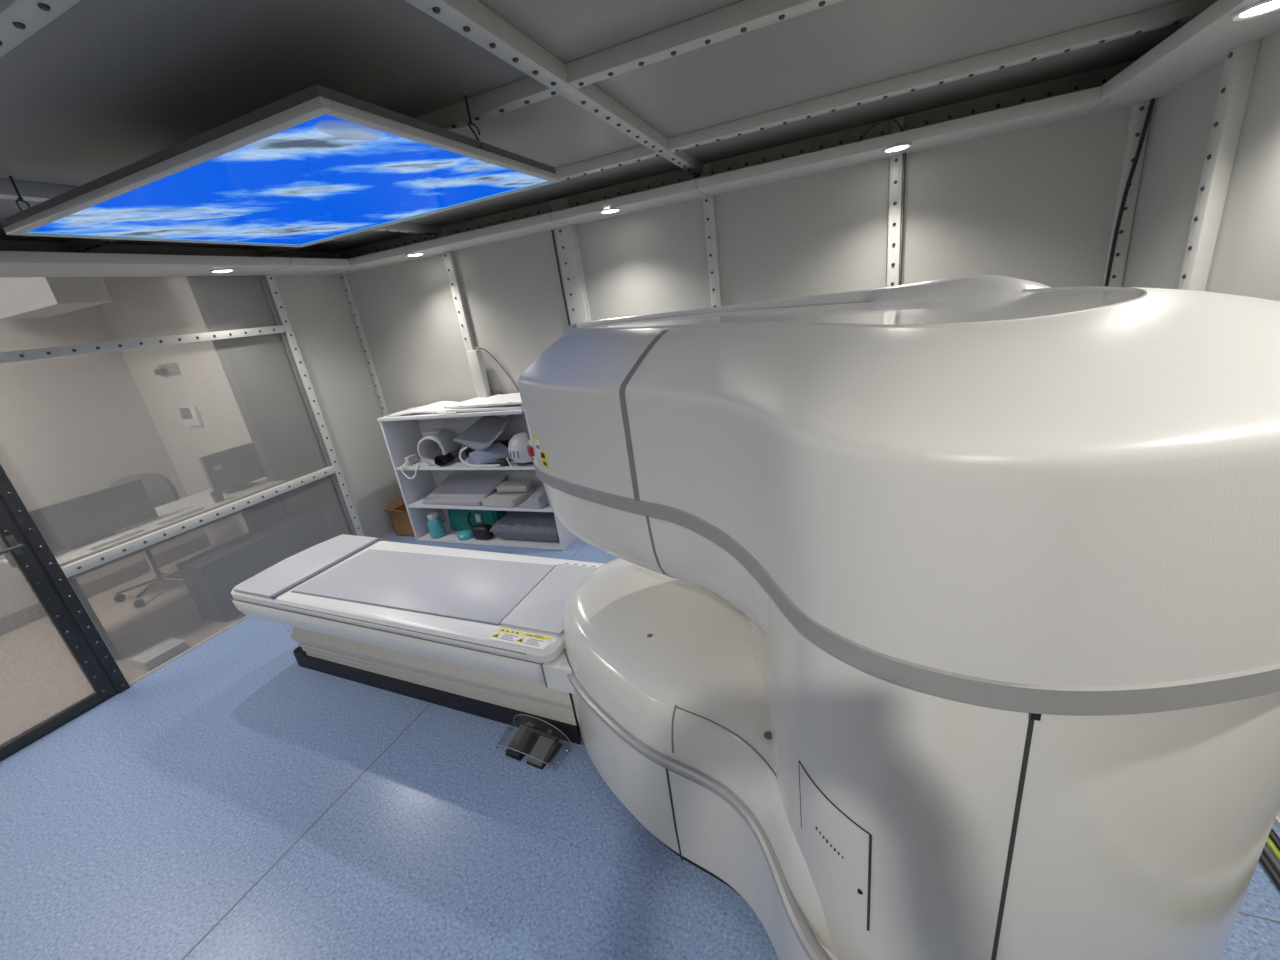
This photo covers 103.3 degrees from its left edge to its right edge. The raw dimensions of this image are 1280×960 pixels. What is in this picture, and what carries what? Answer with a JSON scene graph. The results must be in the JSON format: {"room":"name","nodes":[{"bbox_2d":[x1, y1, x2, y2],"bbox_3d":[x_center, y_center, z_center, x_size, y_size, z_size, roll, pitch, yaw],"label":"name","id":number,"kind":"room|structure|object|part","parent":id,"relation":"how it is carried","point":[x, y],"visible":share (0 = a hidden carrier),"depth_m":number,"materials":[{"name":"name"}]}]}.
{"room":"radiology room","nodes":[
{"label":"radiology room","id":0,"kind":"room"},
{"bbox_2d":[0,305,205,617],"bbox_3d":[-5.206,0.072,2.916,0.050,2.750,5.650,0,21,22],"label":"wall","id":1,"kind":"structure","parent":0,"point":[98,429],"depth_m":4.14,"materials":[{"name":"paint"}]},
{"bbox_2d":[0,535,210,635],"bbox_3d":[-5.156,1.452,2.973,0.012,0.120,4.800,0,21,22],"label":"baseboard","id":2,"kind":"structure","parent":1,"relation":"attached to","point":[28,615],"depth_m":4.39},
{"bbox_2d":[100,276,288,545],"bbox_3d":[-3.864,-0.639,4.388,1.300,2.750,0.060,0,21,22],"label":"wall","id":3,"kind":"structure","parent":0,"point":[141,307],"depth_m":4.23,"materials":[{"name":"paint"}]},
{"bbox_2d":[153,362,180,376],"bbox_3d":[-3.975,-0.922,4.248,0.260,0.100,0.060,0,21,22],"label":"wall sensor","id":4,"kind":"object","parent":3,"relation":"attached to","point":[169,369],"visible":1,"depth_m":4.25,"materials":[{"name":"grey plastic"}]},
{"bbox_2d":[178,405,203,425],"bbox_3d":[-3.880,-0.553,4.377,0.220,0.170,0.033,0,21,22],"label":"thermostat","id":5,"kind":"object","parent":3,"relation":"attached to","point":[191,416],"visible":1,"depth_m":4.35,"materials":[{"name":"white plastic"}]},
{"bbox_2d":[0,240,402,538],"bbox_3d":[-3.095,0.002,2.771,0.030,2.420,4.163,0,21,22],"label":"wall","id":6,"kind":"structure","parent":0,"point":[317,308],"depth_m":4.24,"materials":[{"name":"grey metal"},{"name":"painted steel"}]},
{"bbox_2d":[0,495,116,759],"bbox_3d":[-3.305,0.552,2.159,0.094,1.828,1.044,0,21,22],"label":"door","id":7,"kind":"structure","parent":6,"relation":"in","point":[15,542],"depth_m":2.67,"materials":[{"name":"metal"}]},
{"bbox_3d":[-3.143,0.346,2.499,0.054,0.110,0.134,0,21,22],"label":"handle","id":8,"kind":"part","parent":7,"relation":"part of","materials":[{"name":"grey plastic"}]},
{"bbox_2d":[0,693,117,760],"bbox_3d":[-3.220,1.414,2.474,0.040,0.010,1.054,0,21,22],"label":"trim","id":9,"kind":"structure","parent":6,"relation":"attached to","point":[115,693],"depth_m":2.70,"materials":[{"name":"metal"}]},
{"bbox_2d":[0,464,129,693],"bbox_3d":[-3.127,0.359,2.640,0.054,1.847,0.052,0,21,22],"label":"trim","id":10,"kind":"structure","parent":6,"relation":"attached to","point":[8,492],"depth_m":2.69,"materials":[{"name":"metal"}]},
{"bbox_2d":[0,325,285,363],"bbox_3d":[-2.938,-0.831,3.055,0.036,0.052,1.640,0,21,22],"label":"trim","id":11,"kind":"structure","parent":6,"relation":"attached to","point":[61,351],"depth_m":2.94,"materials":[{"name":"paint"}]},
{"bbox_2d":[0,241,334,258],"bbox_3d":[-3.230,-1.062,2.370,0.018,0.116,4.133,0,21,22],"label":"trim","id":12,"kind":"structure","parent":6,"relation":"attached to","point":[4,246],"depth_m":3.06,"materials":[{"name":"metal"}]},
{"bbox_2d":[0,251,349,277],"bbox_3d":[-2.999,-1.002,2.363,0.450,0.051,3.483,0,21,22],"label":"trim","id":13,"kind":"structure","parent":6,"relation":"attached to","point":[13,264],"depth_m":2.79,"materials":[{"name":"white metal"}]},
{"bbox_2d":[61,466,335,577],"bbox_3d":[-2.792,0.205,3.421,0.036,0.060,1.644,0,21,22],"label":"trim","id":14,"kind":"structure","parent":6,"relation":"attached to","point":[82,565],"depth_m":3.20,"materials":[{"name":"paint"}]},
{"bbox_2d":[209,269,234,272],"bbox_3d":[-2.626,-1.313,3.185,0.134,0.012,0.134,0,21,22],"label":"recessed light","id":15,"kind":"object","parent":6,"relation":"attached to","point":[215,270],"visible":1,"depth_m":3.17,"materials":[{"name":"white plastic"}]},
{"bbox_2d":[129,531,394,685],"bbox_3d":[-2.594,0.800,3.947,0.006,0.016,2.263,0,21,22],"label":"baseboard","id":16,"kind":"structure","parent":6,"relation":"attached to","point":[387,536],"depth_m":3.25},
{"bbox_2d":[258,256,363,535],"bbox_3d":[-2.549,-0.503,3.994,0.041,2.410,0.080,0,21,22],"label":"trim","id":17,"kind":"structure","parent":6,"relation":"attached to","point":[269,283],"depth_m":3.94,"materials":[{"name":"paint"}]},
{"bbox_2d":[195,276,348,535],"bbox_3d":[-3.130,-0.797,4.540,0.060,2.750,0.840,0,21,22],"label":"wall","id":18,"kind":"structure","parent":0,"point":[261,366],"depth_m":4.36,"materials":[{"name":"white paint"}]},
{"bbox_2d":[0,0,1190,251],"bbox_3d":[-0.856,-1.140,1.370,5.209,0.050,4.263,0,21,22],"label":"ceiling","id":19,"kind":"structure","parent":0,"point":[104,87],"depth_m":1.55,"materials":[{"name":"paint"}]},
{"bbox_2d":[0,0,80,56],"bbox_3d":[-1.063,-0.890,0.908,5.142,0.056,0.060,0,21,22],"label":"trim","id":20,"kind":"structure","parent":19,"relation":"attached to","point":[19,19],"depth_m":0.95,"materials":[{"name":"paint"}]},
{"bbox_2d":[0,179,441,235],"bbox_3d":[-2.217,-1.096,1.953,0.060,0.059,4.163,0,21,22],"label":"trim","id":21,"kind":"structure","parent":19,"relation":"attached to","point":[29,191],"depth_m":1.89,"materials":[{"name":"paint"}]},
{"bbox_2d":[3,84,560,246],"bbox_3d":[-1.277,-1.096,1.827,1.656,0.215,1.050,0,21,22],"label":"panel","id":22,"kind":"object","parent":19,"relation":"hanging from","point":[314,164],"visible":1,"depth_m":1.58,"materials":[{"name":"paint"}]},
{"bbox_2d":[64,0,843,252],"bbox_3d":[-0.704,-1.247,1.771,5.142,0.056,0.060,0,21,22],"label":"trim","id":23,"kind":"structure","parent":19,"relation":"attached to","point":[744,16],"depth_m":1.47,"materials":[{"name":"paint"}]},
{"bbox_2d":[405,0,702,175],"bbox_3d":[-0.397,-1.087,1.201,0.060,0.059,4.163,0,21,22],"label":"trim","id":24,"kind":"structure","parent":19,"relation":"attached to","point":[471,19],"depth_m":1.42,"materials":[{"name":"paint"}]},
{"bbox_2d":[253,0,1217,256],"bbox_3d":[-0.346,-1.603,2.634,5.142,0.056,0.060,0,21,22],"label":"ceiling beam","id":25,"kind":"structure","parent":19,"relation":"attached to","point":[1182,11],"depth_m":2.01,"materials":[{"name":"metal"}]},
{"bbox_2d":[0,527,1279,959],"bbox_3d":[-1.678,1.396,1.998,7.185,0.051,5.650,0,21,22],"label":"floor","id":26,"kind":"structure","parent":0,"point":[239,800],"depth_m":1.93,"materials":[{"name":"blue plastic"}]},
{"bbox_2d":[0,480,288,660],"bbox_3d":[-3.455,0.592,3.823,0.660,0.715,1.440,0,21,22],"label":"desk","id":27,"kind":"object","parent":26,"relation":"on","point":[256,516],"visible":0.36,"depth_m":3.80,"materials":[{"name":"grey plastic"}]},
{"bbox_2d":[0,479,157,567],"bbox_3d":[-3.670,0.262,3.311,0.170,0.298,0.740,0,21,21],"label":"monitor","id":28,"kind":"object","parent":27,"relation":"on","point":[82,520],"visible":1,"depth_m":3.33,"materials":[{"name":"grey plastic"}]},
{"bbox_3d":[-3.685,0.835,3.268,0.600,0.690,0.025,0,21,22],"label":"leg","id":29,"kind":"part","parent":27,"relation":"part of","materials":[{"name":"grey plastic"}]},
{"bbox_2d":[84,528,144,550],"bbox_3d":[-3.405,0.382,3.287,0.080,0.020,0.280,0,21,22],"label":"keyboard","id":30,"kind":"object","parent":27,"relation":"on","point":[102,543],"visible":1,"depth_m":3.26,"materials":[{"name":"white plastic"}]},
{"bbox_2d":[152,507,203,524],"bbox_3d":[-3.276,0.254,3.597,0.080,0.020,0.280,0,21,22],"label":"keyboard","id":31,"kind":"object","parent":27,"relation":"on","point":[195,509],"visible":1,"depth_m":3.57,"materials":[{"name":"plastic"}]},
{"bbox_2d":[210,490,224,502],"bbox_3d":[-3.198,0.126,3.837,0.072,0.080,0.072,0,21,22],"label":"cup","id":32,"kind":"object","parent":27,"relation":"on","point":[217,496],"visible":1,"depth_m":3.82,"materials":[{"name":"ceramic"}]},
{"bbox_2d":[198,443,265,492],"bbox_3d":[-3.300,-0.086,4.097,0.170,0.330,0.400,-1,21,20],"label":"monitor","id":33,"kind":"object","parent":27,"relation":"on","point":[232,470],"visible":0.88,"depth_m":4.06,"materials":[{"name":"grey plastic"}]},
{"bbox_3d":[-3.293,-0.095,3.954,0.002,0.040,0.060,-1,21,20],"label":"name plate","id":34,"kind":"part","parent":33,"relation":"part of","materials":[{"name":"plastic"}]},
{"bbox_3d":[-3.219,0.371,4.390,0.600,0.690,0.025,0,21,22],"label":"leg","id":35,"kind":"part","parent":27,"relation":"part of","materials":[{"name":"grey plastic"}]},
{"bbox_2d":[110,473,182,607],"bbox_3d":[-4.011,0.477,4.045,0.568,0.930,0.579,-11,20,-8],"label":"office chair","id":36,"kind":"object","parent":26,"relation":"on","point":[160,490],"visible":0.48,"depth_m":4.15,"materials":[{"name":"grey plastic"}]},
{"bbox_3d":[-4.094,0.867,4.125,0.264,0.062,0.032,-18,21,-25],"label":"leg","id":37,"kind":"part","parent":36,"relation":"part of","materials":[{"name":"silver metal"}]},
{"bbox_3d":[-4.098,0.145,4.200,0.440,0.390,0.055,-11,20,-8],"label":"backrest","id":38,"kind":"part","parent":36,"relation":"part of","materials":[{"name":"fabric"}]},
{"bbox_3d":[-3.935,0.871,4.050,0.032,0.062,0.264,-11,20,-8],"label":"leg","id":39,"kind":"part","parent":36,"relation":"part of","materials":[{"name":"silver metal"}]},
{"bbox_3d":[-3.903,0.773,4.315,0.032,0.062,0.264,2,22,26],"label":"leg","id":40,"kind":"part","parent":36,"relation":"part of","materials":[{"name":"silver metal"}]},
{"bbox_3d":[-3.817,0.813,4.167,0.264,0.062,0.032,-5,20,9],"label":"leg","id":41,"kind":"part","parent":36,"relation":"part of","materials":[{"name":"silver metal"}]},
{"bbox_2d":[130,637,188,670],"bbox_3d":[-3.044,1.101,3.213,0.170,0.060,0.220,0,21,22],"label":"box","id":42,"kind":"object","parent":26,"relation":"on","point":[160,653],"visible":1,"depth_m":3.18,"materials":[{"name":"white cardboard"}]},
{"bbox_2d":[176,511,331,621],"bbox_3d":[-2.887,0.627,3.914,0.280,0.440,0.920,0,21,22],"label":"base cabinet","id":43,"kind":"object","parent":26,"relation":"on","point":[210,577],"visible":0.76,"depth_m":3.66,"materials":[{"name":"grey plastic"}]},
{"bbox_2d":[383,498,414,536],"bbox_3d":[-2.110,0.337,4.660,0.295,0.282,0.330,0,21,22],"label":"cardboard box","id":44,"kind":"object","parent":26,"relation":"on","point":[397,510],"visible":0.43,"depth_m":4.58,"materials":[{"name":"brown cardboard"}]},
{"bbox_2d":[231,534,603,744],"bbox_3d":[-1.099,0.750,2.656,2.228,0.570,0.671,1,21,25],"label":"table","id":45,"kind":"object","parent":26,"relation":"on","point":[474,632],"visible":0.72,"depth_m":2.39,"materials":[{"name":"white plastic"}]},
{"bbox_3d":[-1.181,0.604,2.636,2.090,0.110,0.666,1,21,25],"label":"table frame","id":46,"kind":"part","parent":45,"relation":"part of","materials":[{"name":"white plastic"}]},
{"bbox_3d":[-1.118,0.650,2.233,1.505,0.020,0.013,1,21,25],"label":"rail","id":47,"kind":"part","parent":45,"relation":"part of","materials":[{"name":"white plastic"}]},
{"bbox_2d":[377,407,576,550],"bbox_3d":[-1.287,-0.037,4.138,1.510,1.110,0.405,0,21,22],"label":"shelf unit","id":48,"kind":"object","parent":26,"relation":"on","point":[402,434],"depth_m":4.21,"materials":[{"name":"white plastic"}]},
{"bbox_2d":[401,461,418,478],"bbox_3d":[-1.869,-0.089,4.203,0.169,0.131,0.142,0,21,22],"label":"cable","id":49,"kind":"object","parent":48,"relation":"hanging from","point":[402,471],"visible":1,"depth_m":4.17,"materials":[{"name":"plastic"}]},
{"bbox_2d":[404,454,417,465],"bbox_3d":[-1.924,-0.169,4.264,0.045,0.070,0.100,0,21,22],"label":"plug","id":50,"kind":"object","parent":48,"relation":"on","point":[412,459],"visible":1,"depth_m":4.24,"materials":[{"name":"plastic"}]},
{"bbox_3d":[-1.963,-0.035,4.437,0.022,1.085,0.375,0,21,22],"label":"panel","id":51,"kind":"part","parent":48,"relation":"part of","materials":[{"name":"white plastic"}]},
{"bbox_2d":[387,401,457,416],"bbox_3d":[-1.702,-0.583,4.096,0.600,0.044,0.315,0,21,22],"label":"pad","id":52,"kind":"object","parent":48,"relation":"on","point":[439,406],"visible":0.81,"depth_m":4.05,"materials":[{"name":"white fabric"}]},
{"bbox_3d":[-1.688,-0.396,4.166,0.140,0.026,0.130,-3,20,13],"label":"lid","id":53,"kind":"part","parent":48,"relation":"part of","materials":[{"name":"plastic"}]},
{"bbox_2d":[427,512,444,537],"bbox_3d":[-1.777,0.391,4.399,0.124,0.214,0.124,0,21,22],"label":"water bottle","id":54,"kind":"object","parent":48,"relation":"on","point":[434,523],"visible":1,"depth_m":4.36,"materials":[{"name":"teal plastic"}]},
{"bbox_3d":[-1.657,-0.280,4.181,0.248,0.262,0.262,-3,20,13],"label":"tube coil","id":55,"kind":"part","parent":48,"relation":"part of","materials":[{"name":"plastic"}]},
{"bbox_2d":[434,452,452,465],"bbox_3d":[-1.583,-0.172,4.086,0.091,0.083,0.120,0,21,22],"label":"strap","id":56,"kind":"object","parent":48,"relation":"in","point":[441,459],"visible":0.98,"depth_m":4.05,"materials":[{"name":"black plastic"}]},
{"bbox_2d":[434,408,456,413],"bbox_3d":[-1.484,-0.521,3.834,0.237,0.044,0.032,4,23,30],"label":"strap","id":57,"kind":"object","parent":48,"relation":"on","point":[434,408],"visible":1,"depth_m":3.81,"materials":[{"name":"fabric"}]},
{"bbox_2d":[422,474,507,505],"bbox_3d":[-1.480,0.081,4.262,0.728,0.166,0.297,0,21,22],"label":"wedge","id":58,"kind":"object","parent":48,"relation":"on","point":[455,489],"visible":0.86,"depth_m":4.25,"materials":[{"name":"grey fabric"}]},
{"bbox_2d":[457,529,473,540],"bbox_3d":[-1.486,0.460,4.319,0.150,0.061,0.150,0,21,22],"label":"lidded bowl","id":59,"kind":"object","parent":48,"relation":"on","point":[466,534],"visible":0.91,"depth_m":4.27,"materials":[{"name":"plastic"}]},
{"bbox_2d":[447,509,506,530],"bbox_3d":[-1.431,0.322,4.425,0.538,0.235,0.219,0,21,22],"label":"bag","id":60,"kind":"object","parent":48,"relation":"on","point":[460,519],"visible":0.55,"depth_m":4.36,"materials":[{"name":"fabric"}]},
{"bbox_2d":[472,524,493,539],"bbox_3d":[-1.314,0.433,4.236,0.160,0.120,0.100,0,21,22],"label":"bundle","id":61,"kind":"object","parent":48,"relation":"on","point":[480,531],"visible":0.98,"depth_m":4.19,"materials":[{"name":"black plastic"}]},
{"bbox_2d":[446,404,521,411],"bbox_3d":[-1.076,-0.569,3.831,0.720,0.028,0.315,0,21,22],"label":"pad","id":62,"kind":"object","parent":48,"relation":"on","point":[517,406],"visible":0.4,"depth_m":3.71,"materials":[{"name":"white fabric"}]},
{"bbox_2d":[444,393,521,408],"bbox_3d":[-1.080,-0.614,3.834,0.790,0.050,0.340,0,21,22],"label":"pad","id":63,"kind":"object","parent":62,"relation":"on","point":[512,398],"visible":0.67,"depth_m":3.81,"materials":[{"name":"white fabric"}]},
{"bbox_2d":[459,446,508,466],"bbox_3d":[-1.205,-0.181,3.880,0.443,0.160,0.057,0,21,22],"label":"lead","id":64,"kind":"object","parent":48,"relation":"on","point":[466,447],"visible":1,"depth_m":3.92,"materials":[{"name":"white plastic"}]},
{"bbox_2d":[464,440,509,457],"bbox_3d":[-1.232,-0.252,4.139,0.440,0.125,0.120,0,21,22],"label":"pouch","id":65,"kind":"object","parent":48,"relation":"on","point":[468,450],"visible":0.27,"depth_m":4.10,"materials":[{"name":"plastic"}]},
{"bbox_2d":[468,442,511,464],"bbox_3d":[-1.175,-0.209,3.934,0.372,0.134,0.095,-10,19,-5],"label":"cushion","id":66,"kind":"object","parent":48,"relation":"on","point":[495,451],"visible":0.93,"depth_m":3.93,"materials":[{"name":"blue fabric"}]},
{"bbox_2d":[454,414,513,450],"bbox_3d":[-1.199,-0.416,3.994,0.516,0.305,0.261,2,22,26],"label":"coil","id":67,"kind":"object","parent":66,"relation":"on","point":[480,435],"visible":0.93,"depth_m":4.01,"materials":[{"name":"grey plastic"}]},
{"bbox_2d":[496,458,510,465],"bbox_3d":[-1.039,-0.135,3.847,0.100,0.050,0.070,0,21,22],"label":"clamp","id":68,"kind":"object","parent":48,"relation":"on","point":[502,461],"visible":0.91,"depth_m":3.82,"materials":[{"name":"plastic"}]},
{"bbox_2d":[482,488,536,507],"bbox_3d":[-1.042,0.136,4.081,0.375,0.070,0.279,0,21,22],"label":"foam block","id":69,"kind":"object","parent":48,"relation":"on","point":[506,499],"visible":0.74,"depth_m":4.00,"materials":[{"name":"beige fabric"}]},
{"bbox_2d":[496,480,533,492],"bbox_3d":[-1.010,0.051,4.103,0.280,0.060,0.140,-2,20,17],"label":"pad","id":70,"kind":"object","parent":69,"relation":"on","point":[522,485],"visible":1,"depth_m":4.06,"materials":[{"name":"white fabric"}]},
{"bbox_3d":[-0.854,-0.243,3.797,0.270,0.236,0.275,0,21,22],"label":"head coil","id":71,"kind":"part","parent":48,"relation":"part of","materials":[{"name":"plastic"}]},
{"bbox_2d":[489,511,558,540],"bbox_3d":[-0.882,0.359,4.142,0.650,0.203,0.290,0,21,22],"label":"pillow","id":72,"kind":"object","parent":48,"relation":"on","point":[518,525],"visible":0.77,"depth_m":4.05,"materials":[{"name":"grey fabric"}]},
{"bbox_2d":[517,483,548,508],"bbox_3d":[-0.799,0.096,3.951,0.241,0.166,0.276,5,23,33],"label":"wedge","id":73,"kind":"object","parent":48,"relation":"on","point":[538,499],"visible":0.63,"depth_m":3.87,"materials":[{"name":"grey fabric"}]},
{"bbox_3d":[-0.597,-0.028,3.873,0.022,1.085,0.375,0,21,22],"label":"panel","id":74,"kind":"part","parent":48,"relation":"part of","materials":[{"name":"white plastic"}]},
{"bbox_2d":[495,714,572,771],"bbox_3d":[-0.460,1.083,2.126,0.326,0.131,0.146,3,22,28],"label":"foot pedal","id":75,"kind":"object","parent":26,"relation":"on","point":[542,746],"visible":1,"depth_m":2.12,"materials":[{"name":"black plastic"}]},
{"bbox_3d":[-0.444,1.132,2.161,0.218,0.010,0.090,3,22,28],"label":"plate","id":76,"kind":"part","parent":75,"relation":"part of","materials":[{"name":"black plastic"}]},
{"bbox_2d":[518,275,1279,959],"bbox_3d":[0.521,0.306,1.595,1.286,1.673,1.980,-20,23,-30],"label":"scanner","id":77,"kind":"object","parent":26,"relation":"on","point":[939,619],"visible":1,"depth_m":0.71,"materials":[{"name":"white plastic"}]},
{"bbox_3d":[-0.372,-0.159,1.731,0.027,0.190,0.170,-12,20,-10],"label":"control plate","id":78,"kind":"part","parent":77,"relation":"part of","materials":[{"name":"plastic"}]},
{"bbox_3d":[0.145,0.736,1.655,0.902,0.030,1.814,-9,19,-2],"label":"silver trim","id":79,"kind":"part","parent":77,"relation":"part of","materials":[{"name":"plastic"}]},
{"bbox_3d":[0.349,0.669,0.931,0.012,0.240,0.165,-16,21,-22],"label":"access panel","id":80,"kind":"part","parent":77,"relation":"part of","materials":[{"name":"plastic"}]},
{"bbox_2d":[579,286,1146,328],"bbox_3d":[0.406,-0.452,1.351,0.670,0.041,1.414,-20,22,-30],"label":"cover","id":81,"kind":"object","parent":77,"relation":"on","point":[896,307],"depth_m":1.09,"materials":[{"name":"white plastic"}]},
{"bbox_2d":[1259,851,1279,889],"bbox_3d":[1.723,1.101,1.362,0.042,0.022,2.400,0,21,22],"label":"cable","id":82,"kind":"object","parent":26,"relation":"on","point":[1273,873],"visible":0.13,"depth_m":1.40,"materials":[{"name":"black plastic"}]},
{"bbox_2d":[1263,843,1279,873],"bbox_3d":[1.743,1.099,1.353,0.038,0.026,2.400,0,21,22],"label":"cable","id":83,"kind":"object","parent":26,"relation":"on","point":[1267,850],"visible":0.08,"depth_m":1.42,"materials":[{"name":"grey plastic"}]},
{"bbox_2d":[1266,836,1279,860],"bbox_3d":[1.761,1.097,1.345,0.031,0.025,2.400,0,21,22],"label":"cable","id":84,"kind":"object","parent":26,"relation":"on","point":[1269,842],"visible":0.09,"depth_m":1.44,"materials":[{"name":"plastic"}]},
{"bbox_2d":[1269,828,1279,850],"bbox_3d":[1.778,1.096,1.337,0.037,0.035,2.400,0,21,22],"label":"cable","id":85,"kind":"object","parent":26,"relation":"on","point":[1273,836],"visible":0.06,"depth_m":1.46,"materials":[{"name":"black plastic"}]},
{"bbox_2d":[336,60,1135,413],"bbox_3d":[0.071,-0.737,3.592,5.189,2.420,0.050,0,21,22],"label":"wall","id":86,"kind":"structure","parent":0,"point":[1037,203],"depth_m":2.98,"materials":[{"name":"painted steel"}]},
{"bbox_2d":[334,253,389,416],"bbox_3d":[-2.319,-0.728,4.536,0.047,2.410,0.041,0,21,22],"label":"trim","id":87,"kind":"structure","parent":86,"relation":"attached to","point":[344,278],"depth_m":4.36,"materials":[{"name":"paint"}]},
{"bbox_2d":[405,253,424,256],"bbox_3d":[-1.617,-1.619,3.645,0.134,0.012,0.134,0,21,22],"label":"recessed light","id":88,"kind":"object","parent":86,"relation":"attached to","point":[411,254],"visible":1,"depth_m":3.62,"materials":[{"name":"white plastic"}]},
{"bbox_2d":[438,227,476,394],"bbox_3d":[-1.295,-0.722,4.110,0.070,2.410,0.046,0,21,22],"label":"trim","id":89,"kind":"structure","parent":86,"relation":"attached to","point":[449,259],"depth_m":3.86,"materials":[{"name":"paint"}]},
{"bbox_2d":[467,349,490,397],"bbox_3d":[-1.265,-0.821,3.999,0.090,0.400,0.064,0,21,22],"label":"box","id":90,"kind":"object","parent":86,"relation":"attached to","point":[475,357],"visible":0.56,"depth_m":3.97,"materials":[{"name":"paint"}]},
{"bbox_2d":[473,347,519,392],"bbox_3d":[-1.117,-0.856,3.967,0.315,0.393,0.029,-4,20,10],"label":"cable","id":91,"kind":"object","parent":90,"relation":"attached to","point":[474,348],"visible":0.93,"depth_m":3.95,"materials":[{"name":"plastic"}]},
{"bbox_2d":[551,230,569,324],"bbox_3d":[-0.484,-0.926,3.703,0.018,1.646,0.014,0,21,22],"label":"cable","id":92,"kind":"object","parent":86,"relation":"attached to","point":[551,230],"visible":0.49,"depth_m":3.53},
{"bbox_2d":[550,197,590,323],"bbox_3d":[-0.363,-0.717,3.722,0.144,2.410,0.051,0,21,22],"label":"trim","id":93,"kind":"structure","parent":86,"relation":"attached to","point":[567,239],"depth_m":3.45,"materials":[{"name":"paint"}]},
{"bbox_2d":[599,208,620,213],"bbox_3d":[-0.178,-1.598,3.013,0.134,0.012,0.134,0,21,22],"label":"recessed light","id":94,"kind":"object","parent":86,"relation":"attached to","point":[610,210],"visible":1,"depth_m":2.99,"materials":[{"name":"white plastic"}]},
{"bbox_2d":[701,163,721,307],"bbox_3d":[0.541,-0.714,3.354,0.063,2.410,0.041,0,21,22],"label":"trim","id":95,"kind":"structure","parent":86,"relation":"attached to","point":[708,201],"depth_m":3.09,"materials":[{"name":"paint"}]},
{"bbox_2d":[338,62,1133,258],"bbox_3d":[-0.106,-1.794,3.190,5.099,0.116,0.018,0,21,22],"label":"trim","id":96,"kind":"structure","parent":86,"relation":"attached to","point":[1100,77],"depth_m":2.77,"materials":[{"name":"metal"}]},
{"bbox_2d":[313,80,1188,274],"bbox_3d":[-0.155,-1.666,3.099,5.139,0.051,0.301,0,21,22],"label":"ceiling beam","id":97,"kind":"structure","parent":86,"relation":"attached to","point":[1085,102],"depth_m":2.63,"materials":[{"name":"white metal"}]},
{"bbox_2d":[858,118,903,141],"bbox_3d":[1.145,-1.667,2.409,0.206,0.068,0.028,0,21,22],"label":"wire","id":98,"kind":"object","parent":97,"relation":"on","point":[892,119],"visible":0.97,"depth_m":2.38,"materials":[{"name":"black plastic"}]},
{"bbox_2d":[886,116,906,286],"bbox_3d":[1.475,-0.708,2.966,0.079,2.410,0.046,0,21,22],"label":"trim","id":99,"kind":"structure","parent":86,"relation":"attached to","point":[896,161],"depth_m":2.70,"materials":[{"name":"paint"}]},
{"bbox_2d":[882,143,912,152],"bbox_3d":[1.237,-1.594,2.437,0.134,0.012,0.134,0,21,22],"label":"recessed light","id":100,"kind":"object","parent":86,"relation":"attached to","point":[899,147],"visible":1,"depth_m":2.42,"materials":[{"name":"white plastic"}]},
{"bbox_2d":[900,153,905,285],"bbox_3d":[1.426,-1.184,2.764,0.011,1.046,0.010,0,21,22],"label":"cable","id":101,"kind":"object","parent":86,"relation":"attached to","point":[905,153],"visible":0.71,"depth_m":2.69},
{"bbox_2d":[1102,101,1150,286],"bbox_3d":[2.375,-0.706,2.599,0.068,2.410,0.036,0,21,22],"label":"trim","id":102,"kind":"structure","parent":86,"relation":"attached to","point":[1138,112],"depth_m":2.36,"materials":[{"name":"paint"}]},
{"bbox_2d":[1104,98,1155,285],"bbox_3d":[2.364,-0.617,2.599,0.075,2.247,0.019,4,23,31],"label":"cable","id":103,"kind":"object","parent":86,"relation":"attached to","point":[1152,101],"visible":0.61,"depth_m":2.34,"materials":[{"name":"black plastic"}]},
{"bbox_2d":[1122,29,1279,300],"bbox_3d":[1.691,0.025,0.793,0.050,2.420,4.163,0,21,22],"label":"wall","id":104,"kind":"structure","parent":0,"point":[1246,255],"depth_m":1.87,"materials":[{"name":"painted steel"}]},
{"bbox_2d":[1100,0,1279,99],"bbox_3d":[1.412,-0.980,0.540,0.281,0.051,3.483,0,21,22],"label":"trim","id":105,"kind":"structure","parent":104,"relation":"attached to","point":[1204,42],"depth_m":1.66,"materials":[{"name":"white metal"}]},
{"bbox_2d":[1178,40,1260,290],"bbox_3d":[2.149,-0.484,2.034,0.056,2.390,0.075,0,21,22],"label":"trim","id":106,"kind":"structure","parent":104,"relation":"attached to","point":[1240,62],"depth_m":1.79,"materials":[{"name":"paint"}]},
{"bbox_2d":[1230,0,1279,20],"bbox_3d":[1.703,-1.284,1.376,0.134,0.012,0.134,0,21,22],"label":"recessed light","id":107,"kind":"object","parent":104,"relation":"attached to","point":[1263,7],"visible":1,"depth_m":1.38,"materials":[{"name":"white plastic"}]},
{"bbox_2d":[1274,808,1279,829],"bbox_3d":[1.796,1.153,1.193,0.050,0.020,4.123,0,21,22],"label":"baseboard","id":108,"kind":"structure","parent":104,"relation":"attached to","point":[1277,819],"depth_m":1.51,"materials":[{"name":"paint"}]},
{"bbox_3d":[-4.464,-1.231,2.069,1.956,0.050,5.650,0,21,22],"label":"ceiling","id":109,"kind":"structure","parent":0,"visible":0},
{"bbox_2d":[0,277,111,319],"bbox_3d":[-4.282,-1.468,3.571,0.945,0.530,0.300,0,21,22],"label":"air conditioner","id":110,"kind":"object","parent":109,"relation":"attached to","point":[20,297],"visible":0.5,"depth_m":3.47,"materials":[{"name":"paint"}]}
]}

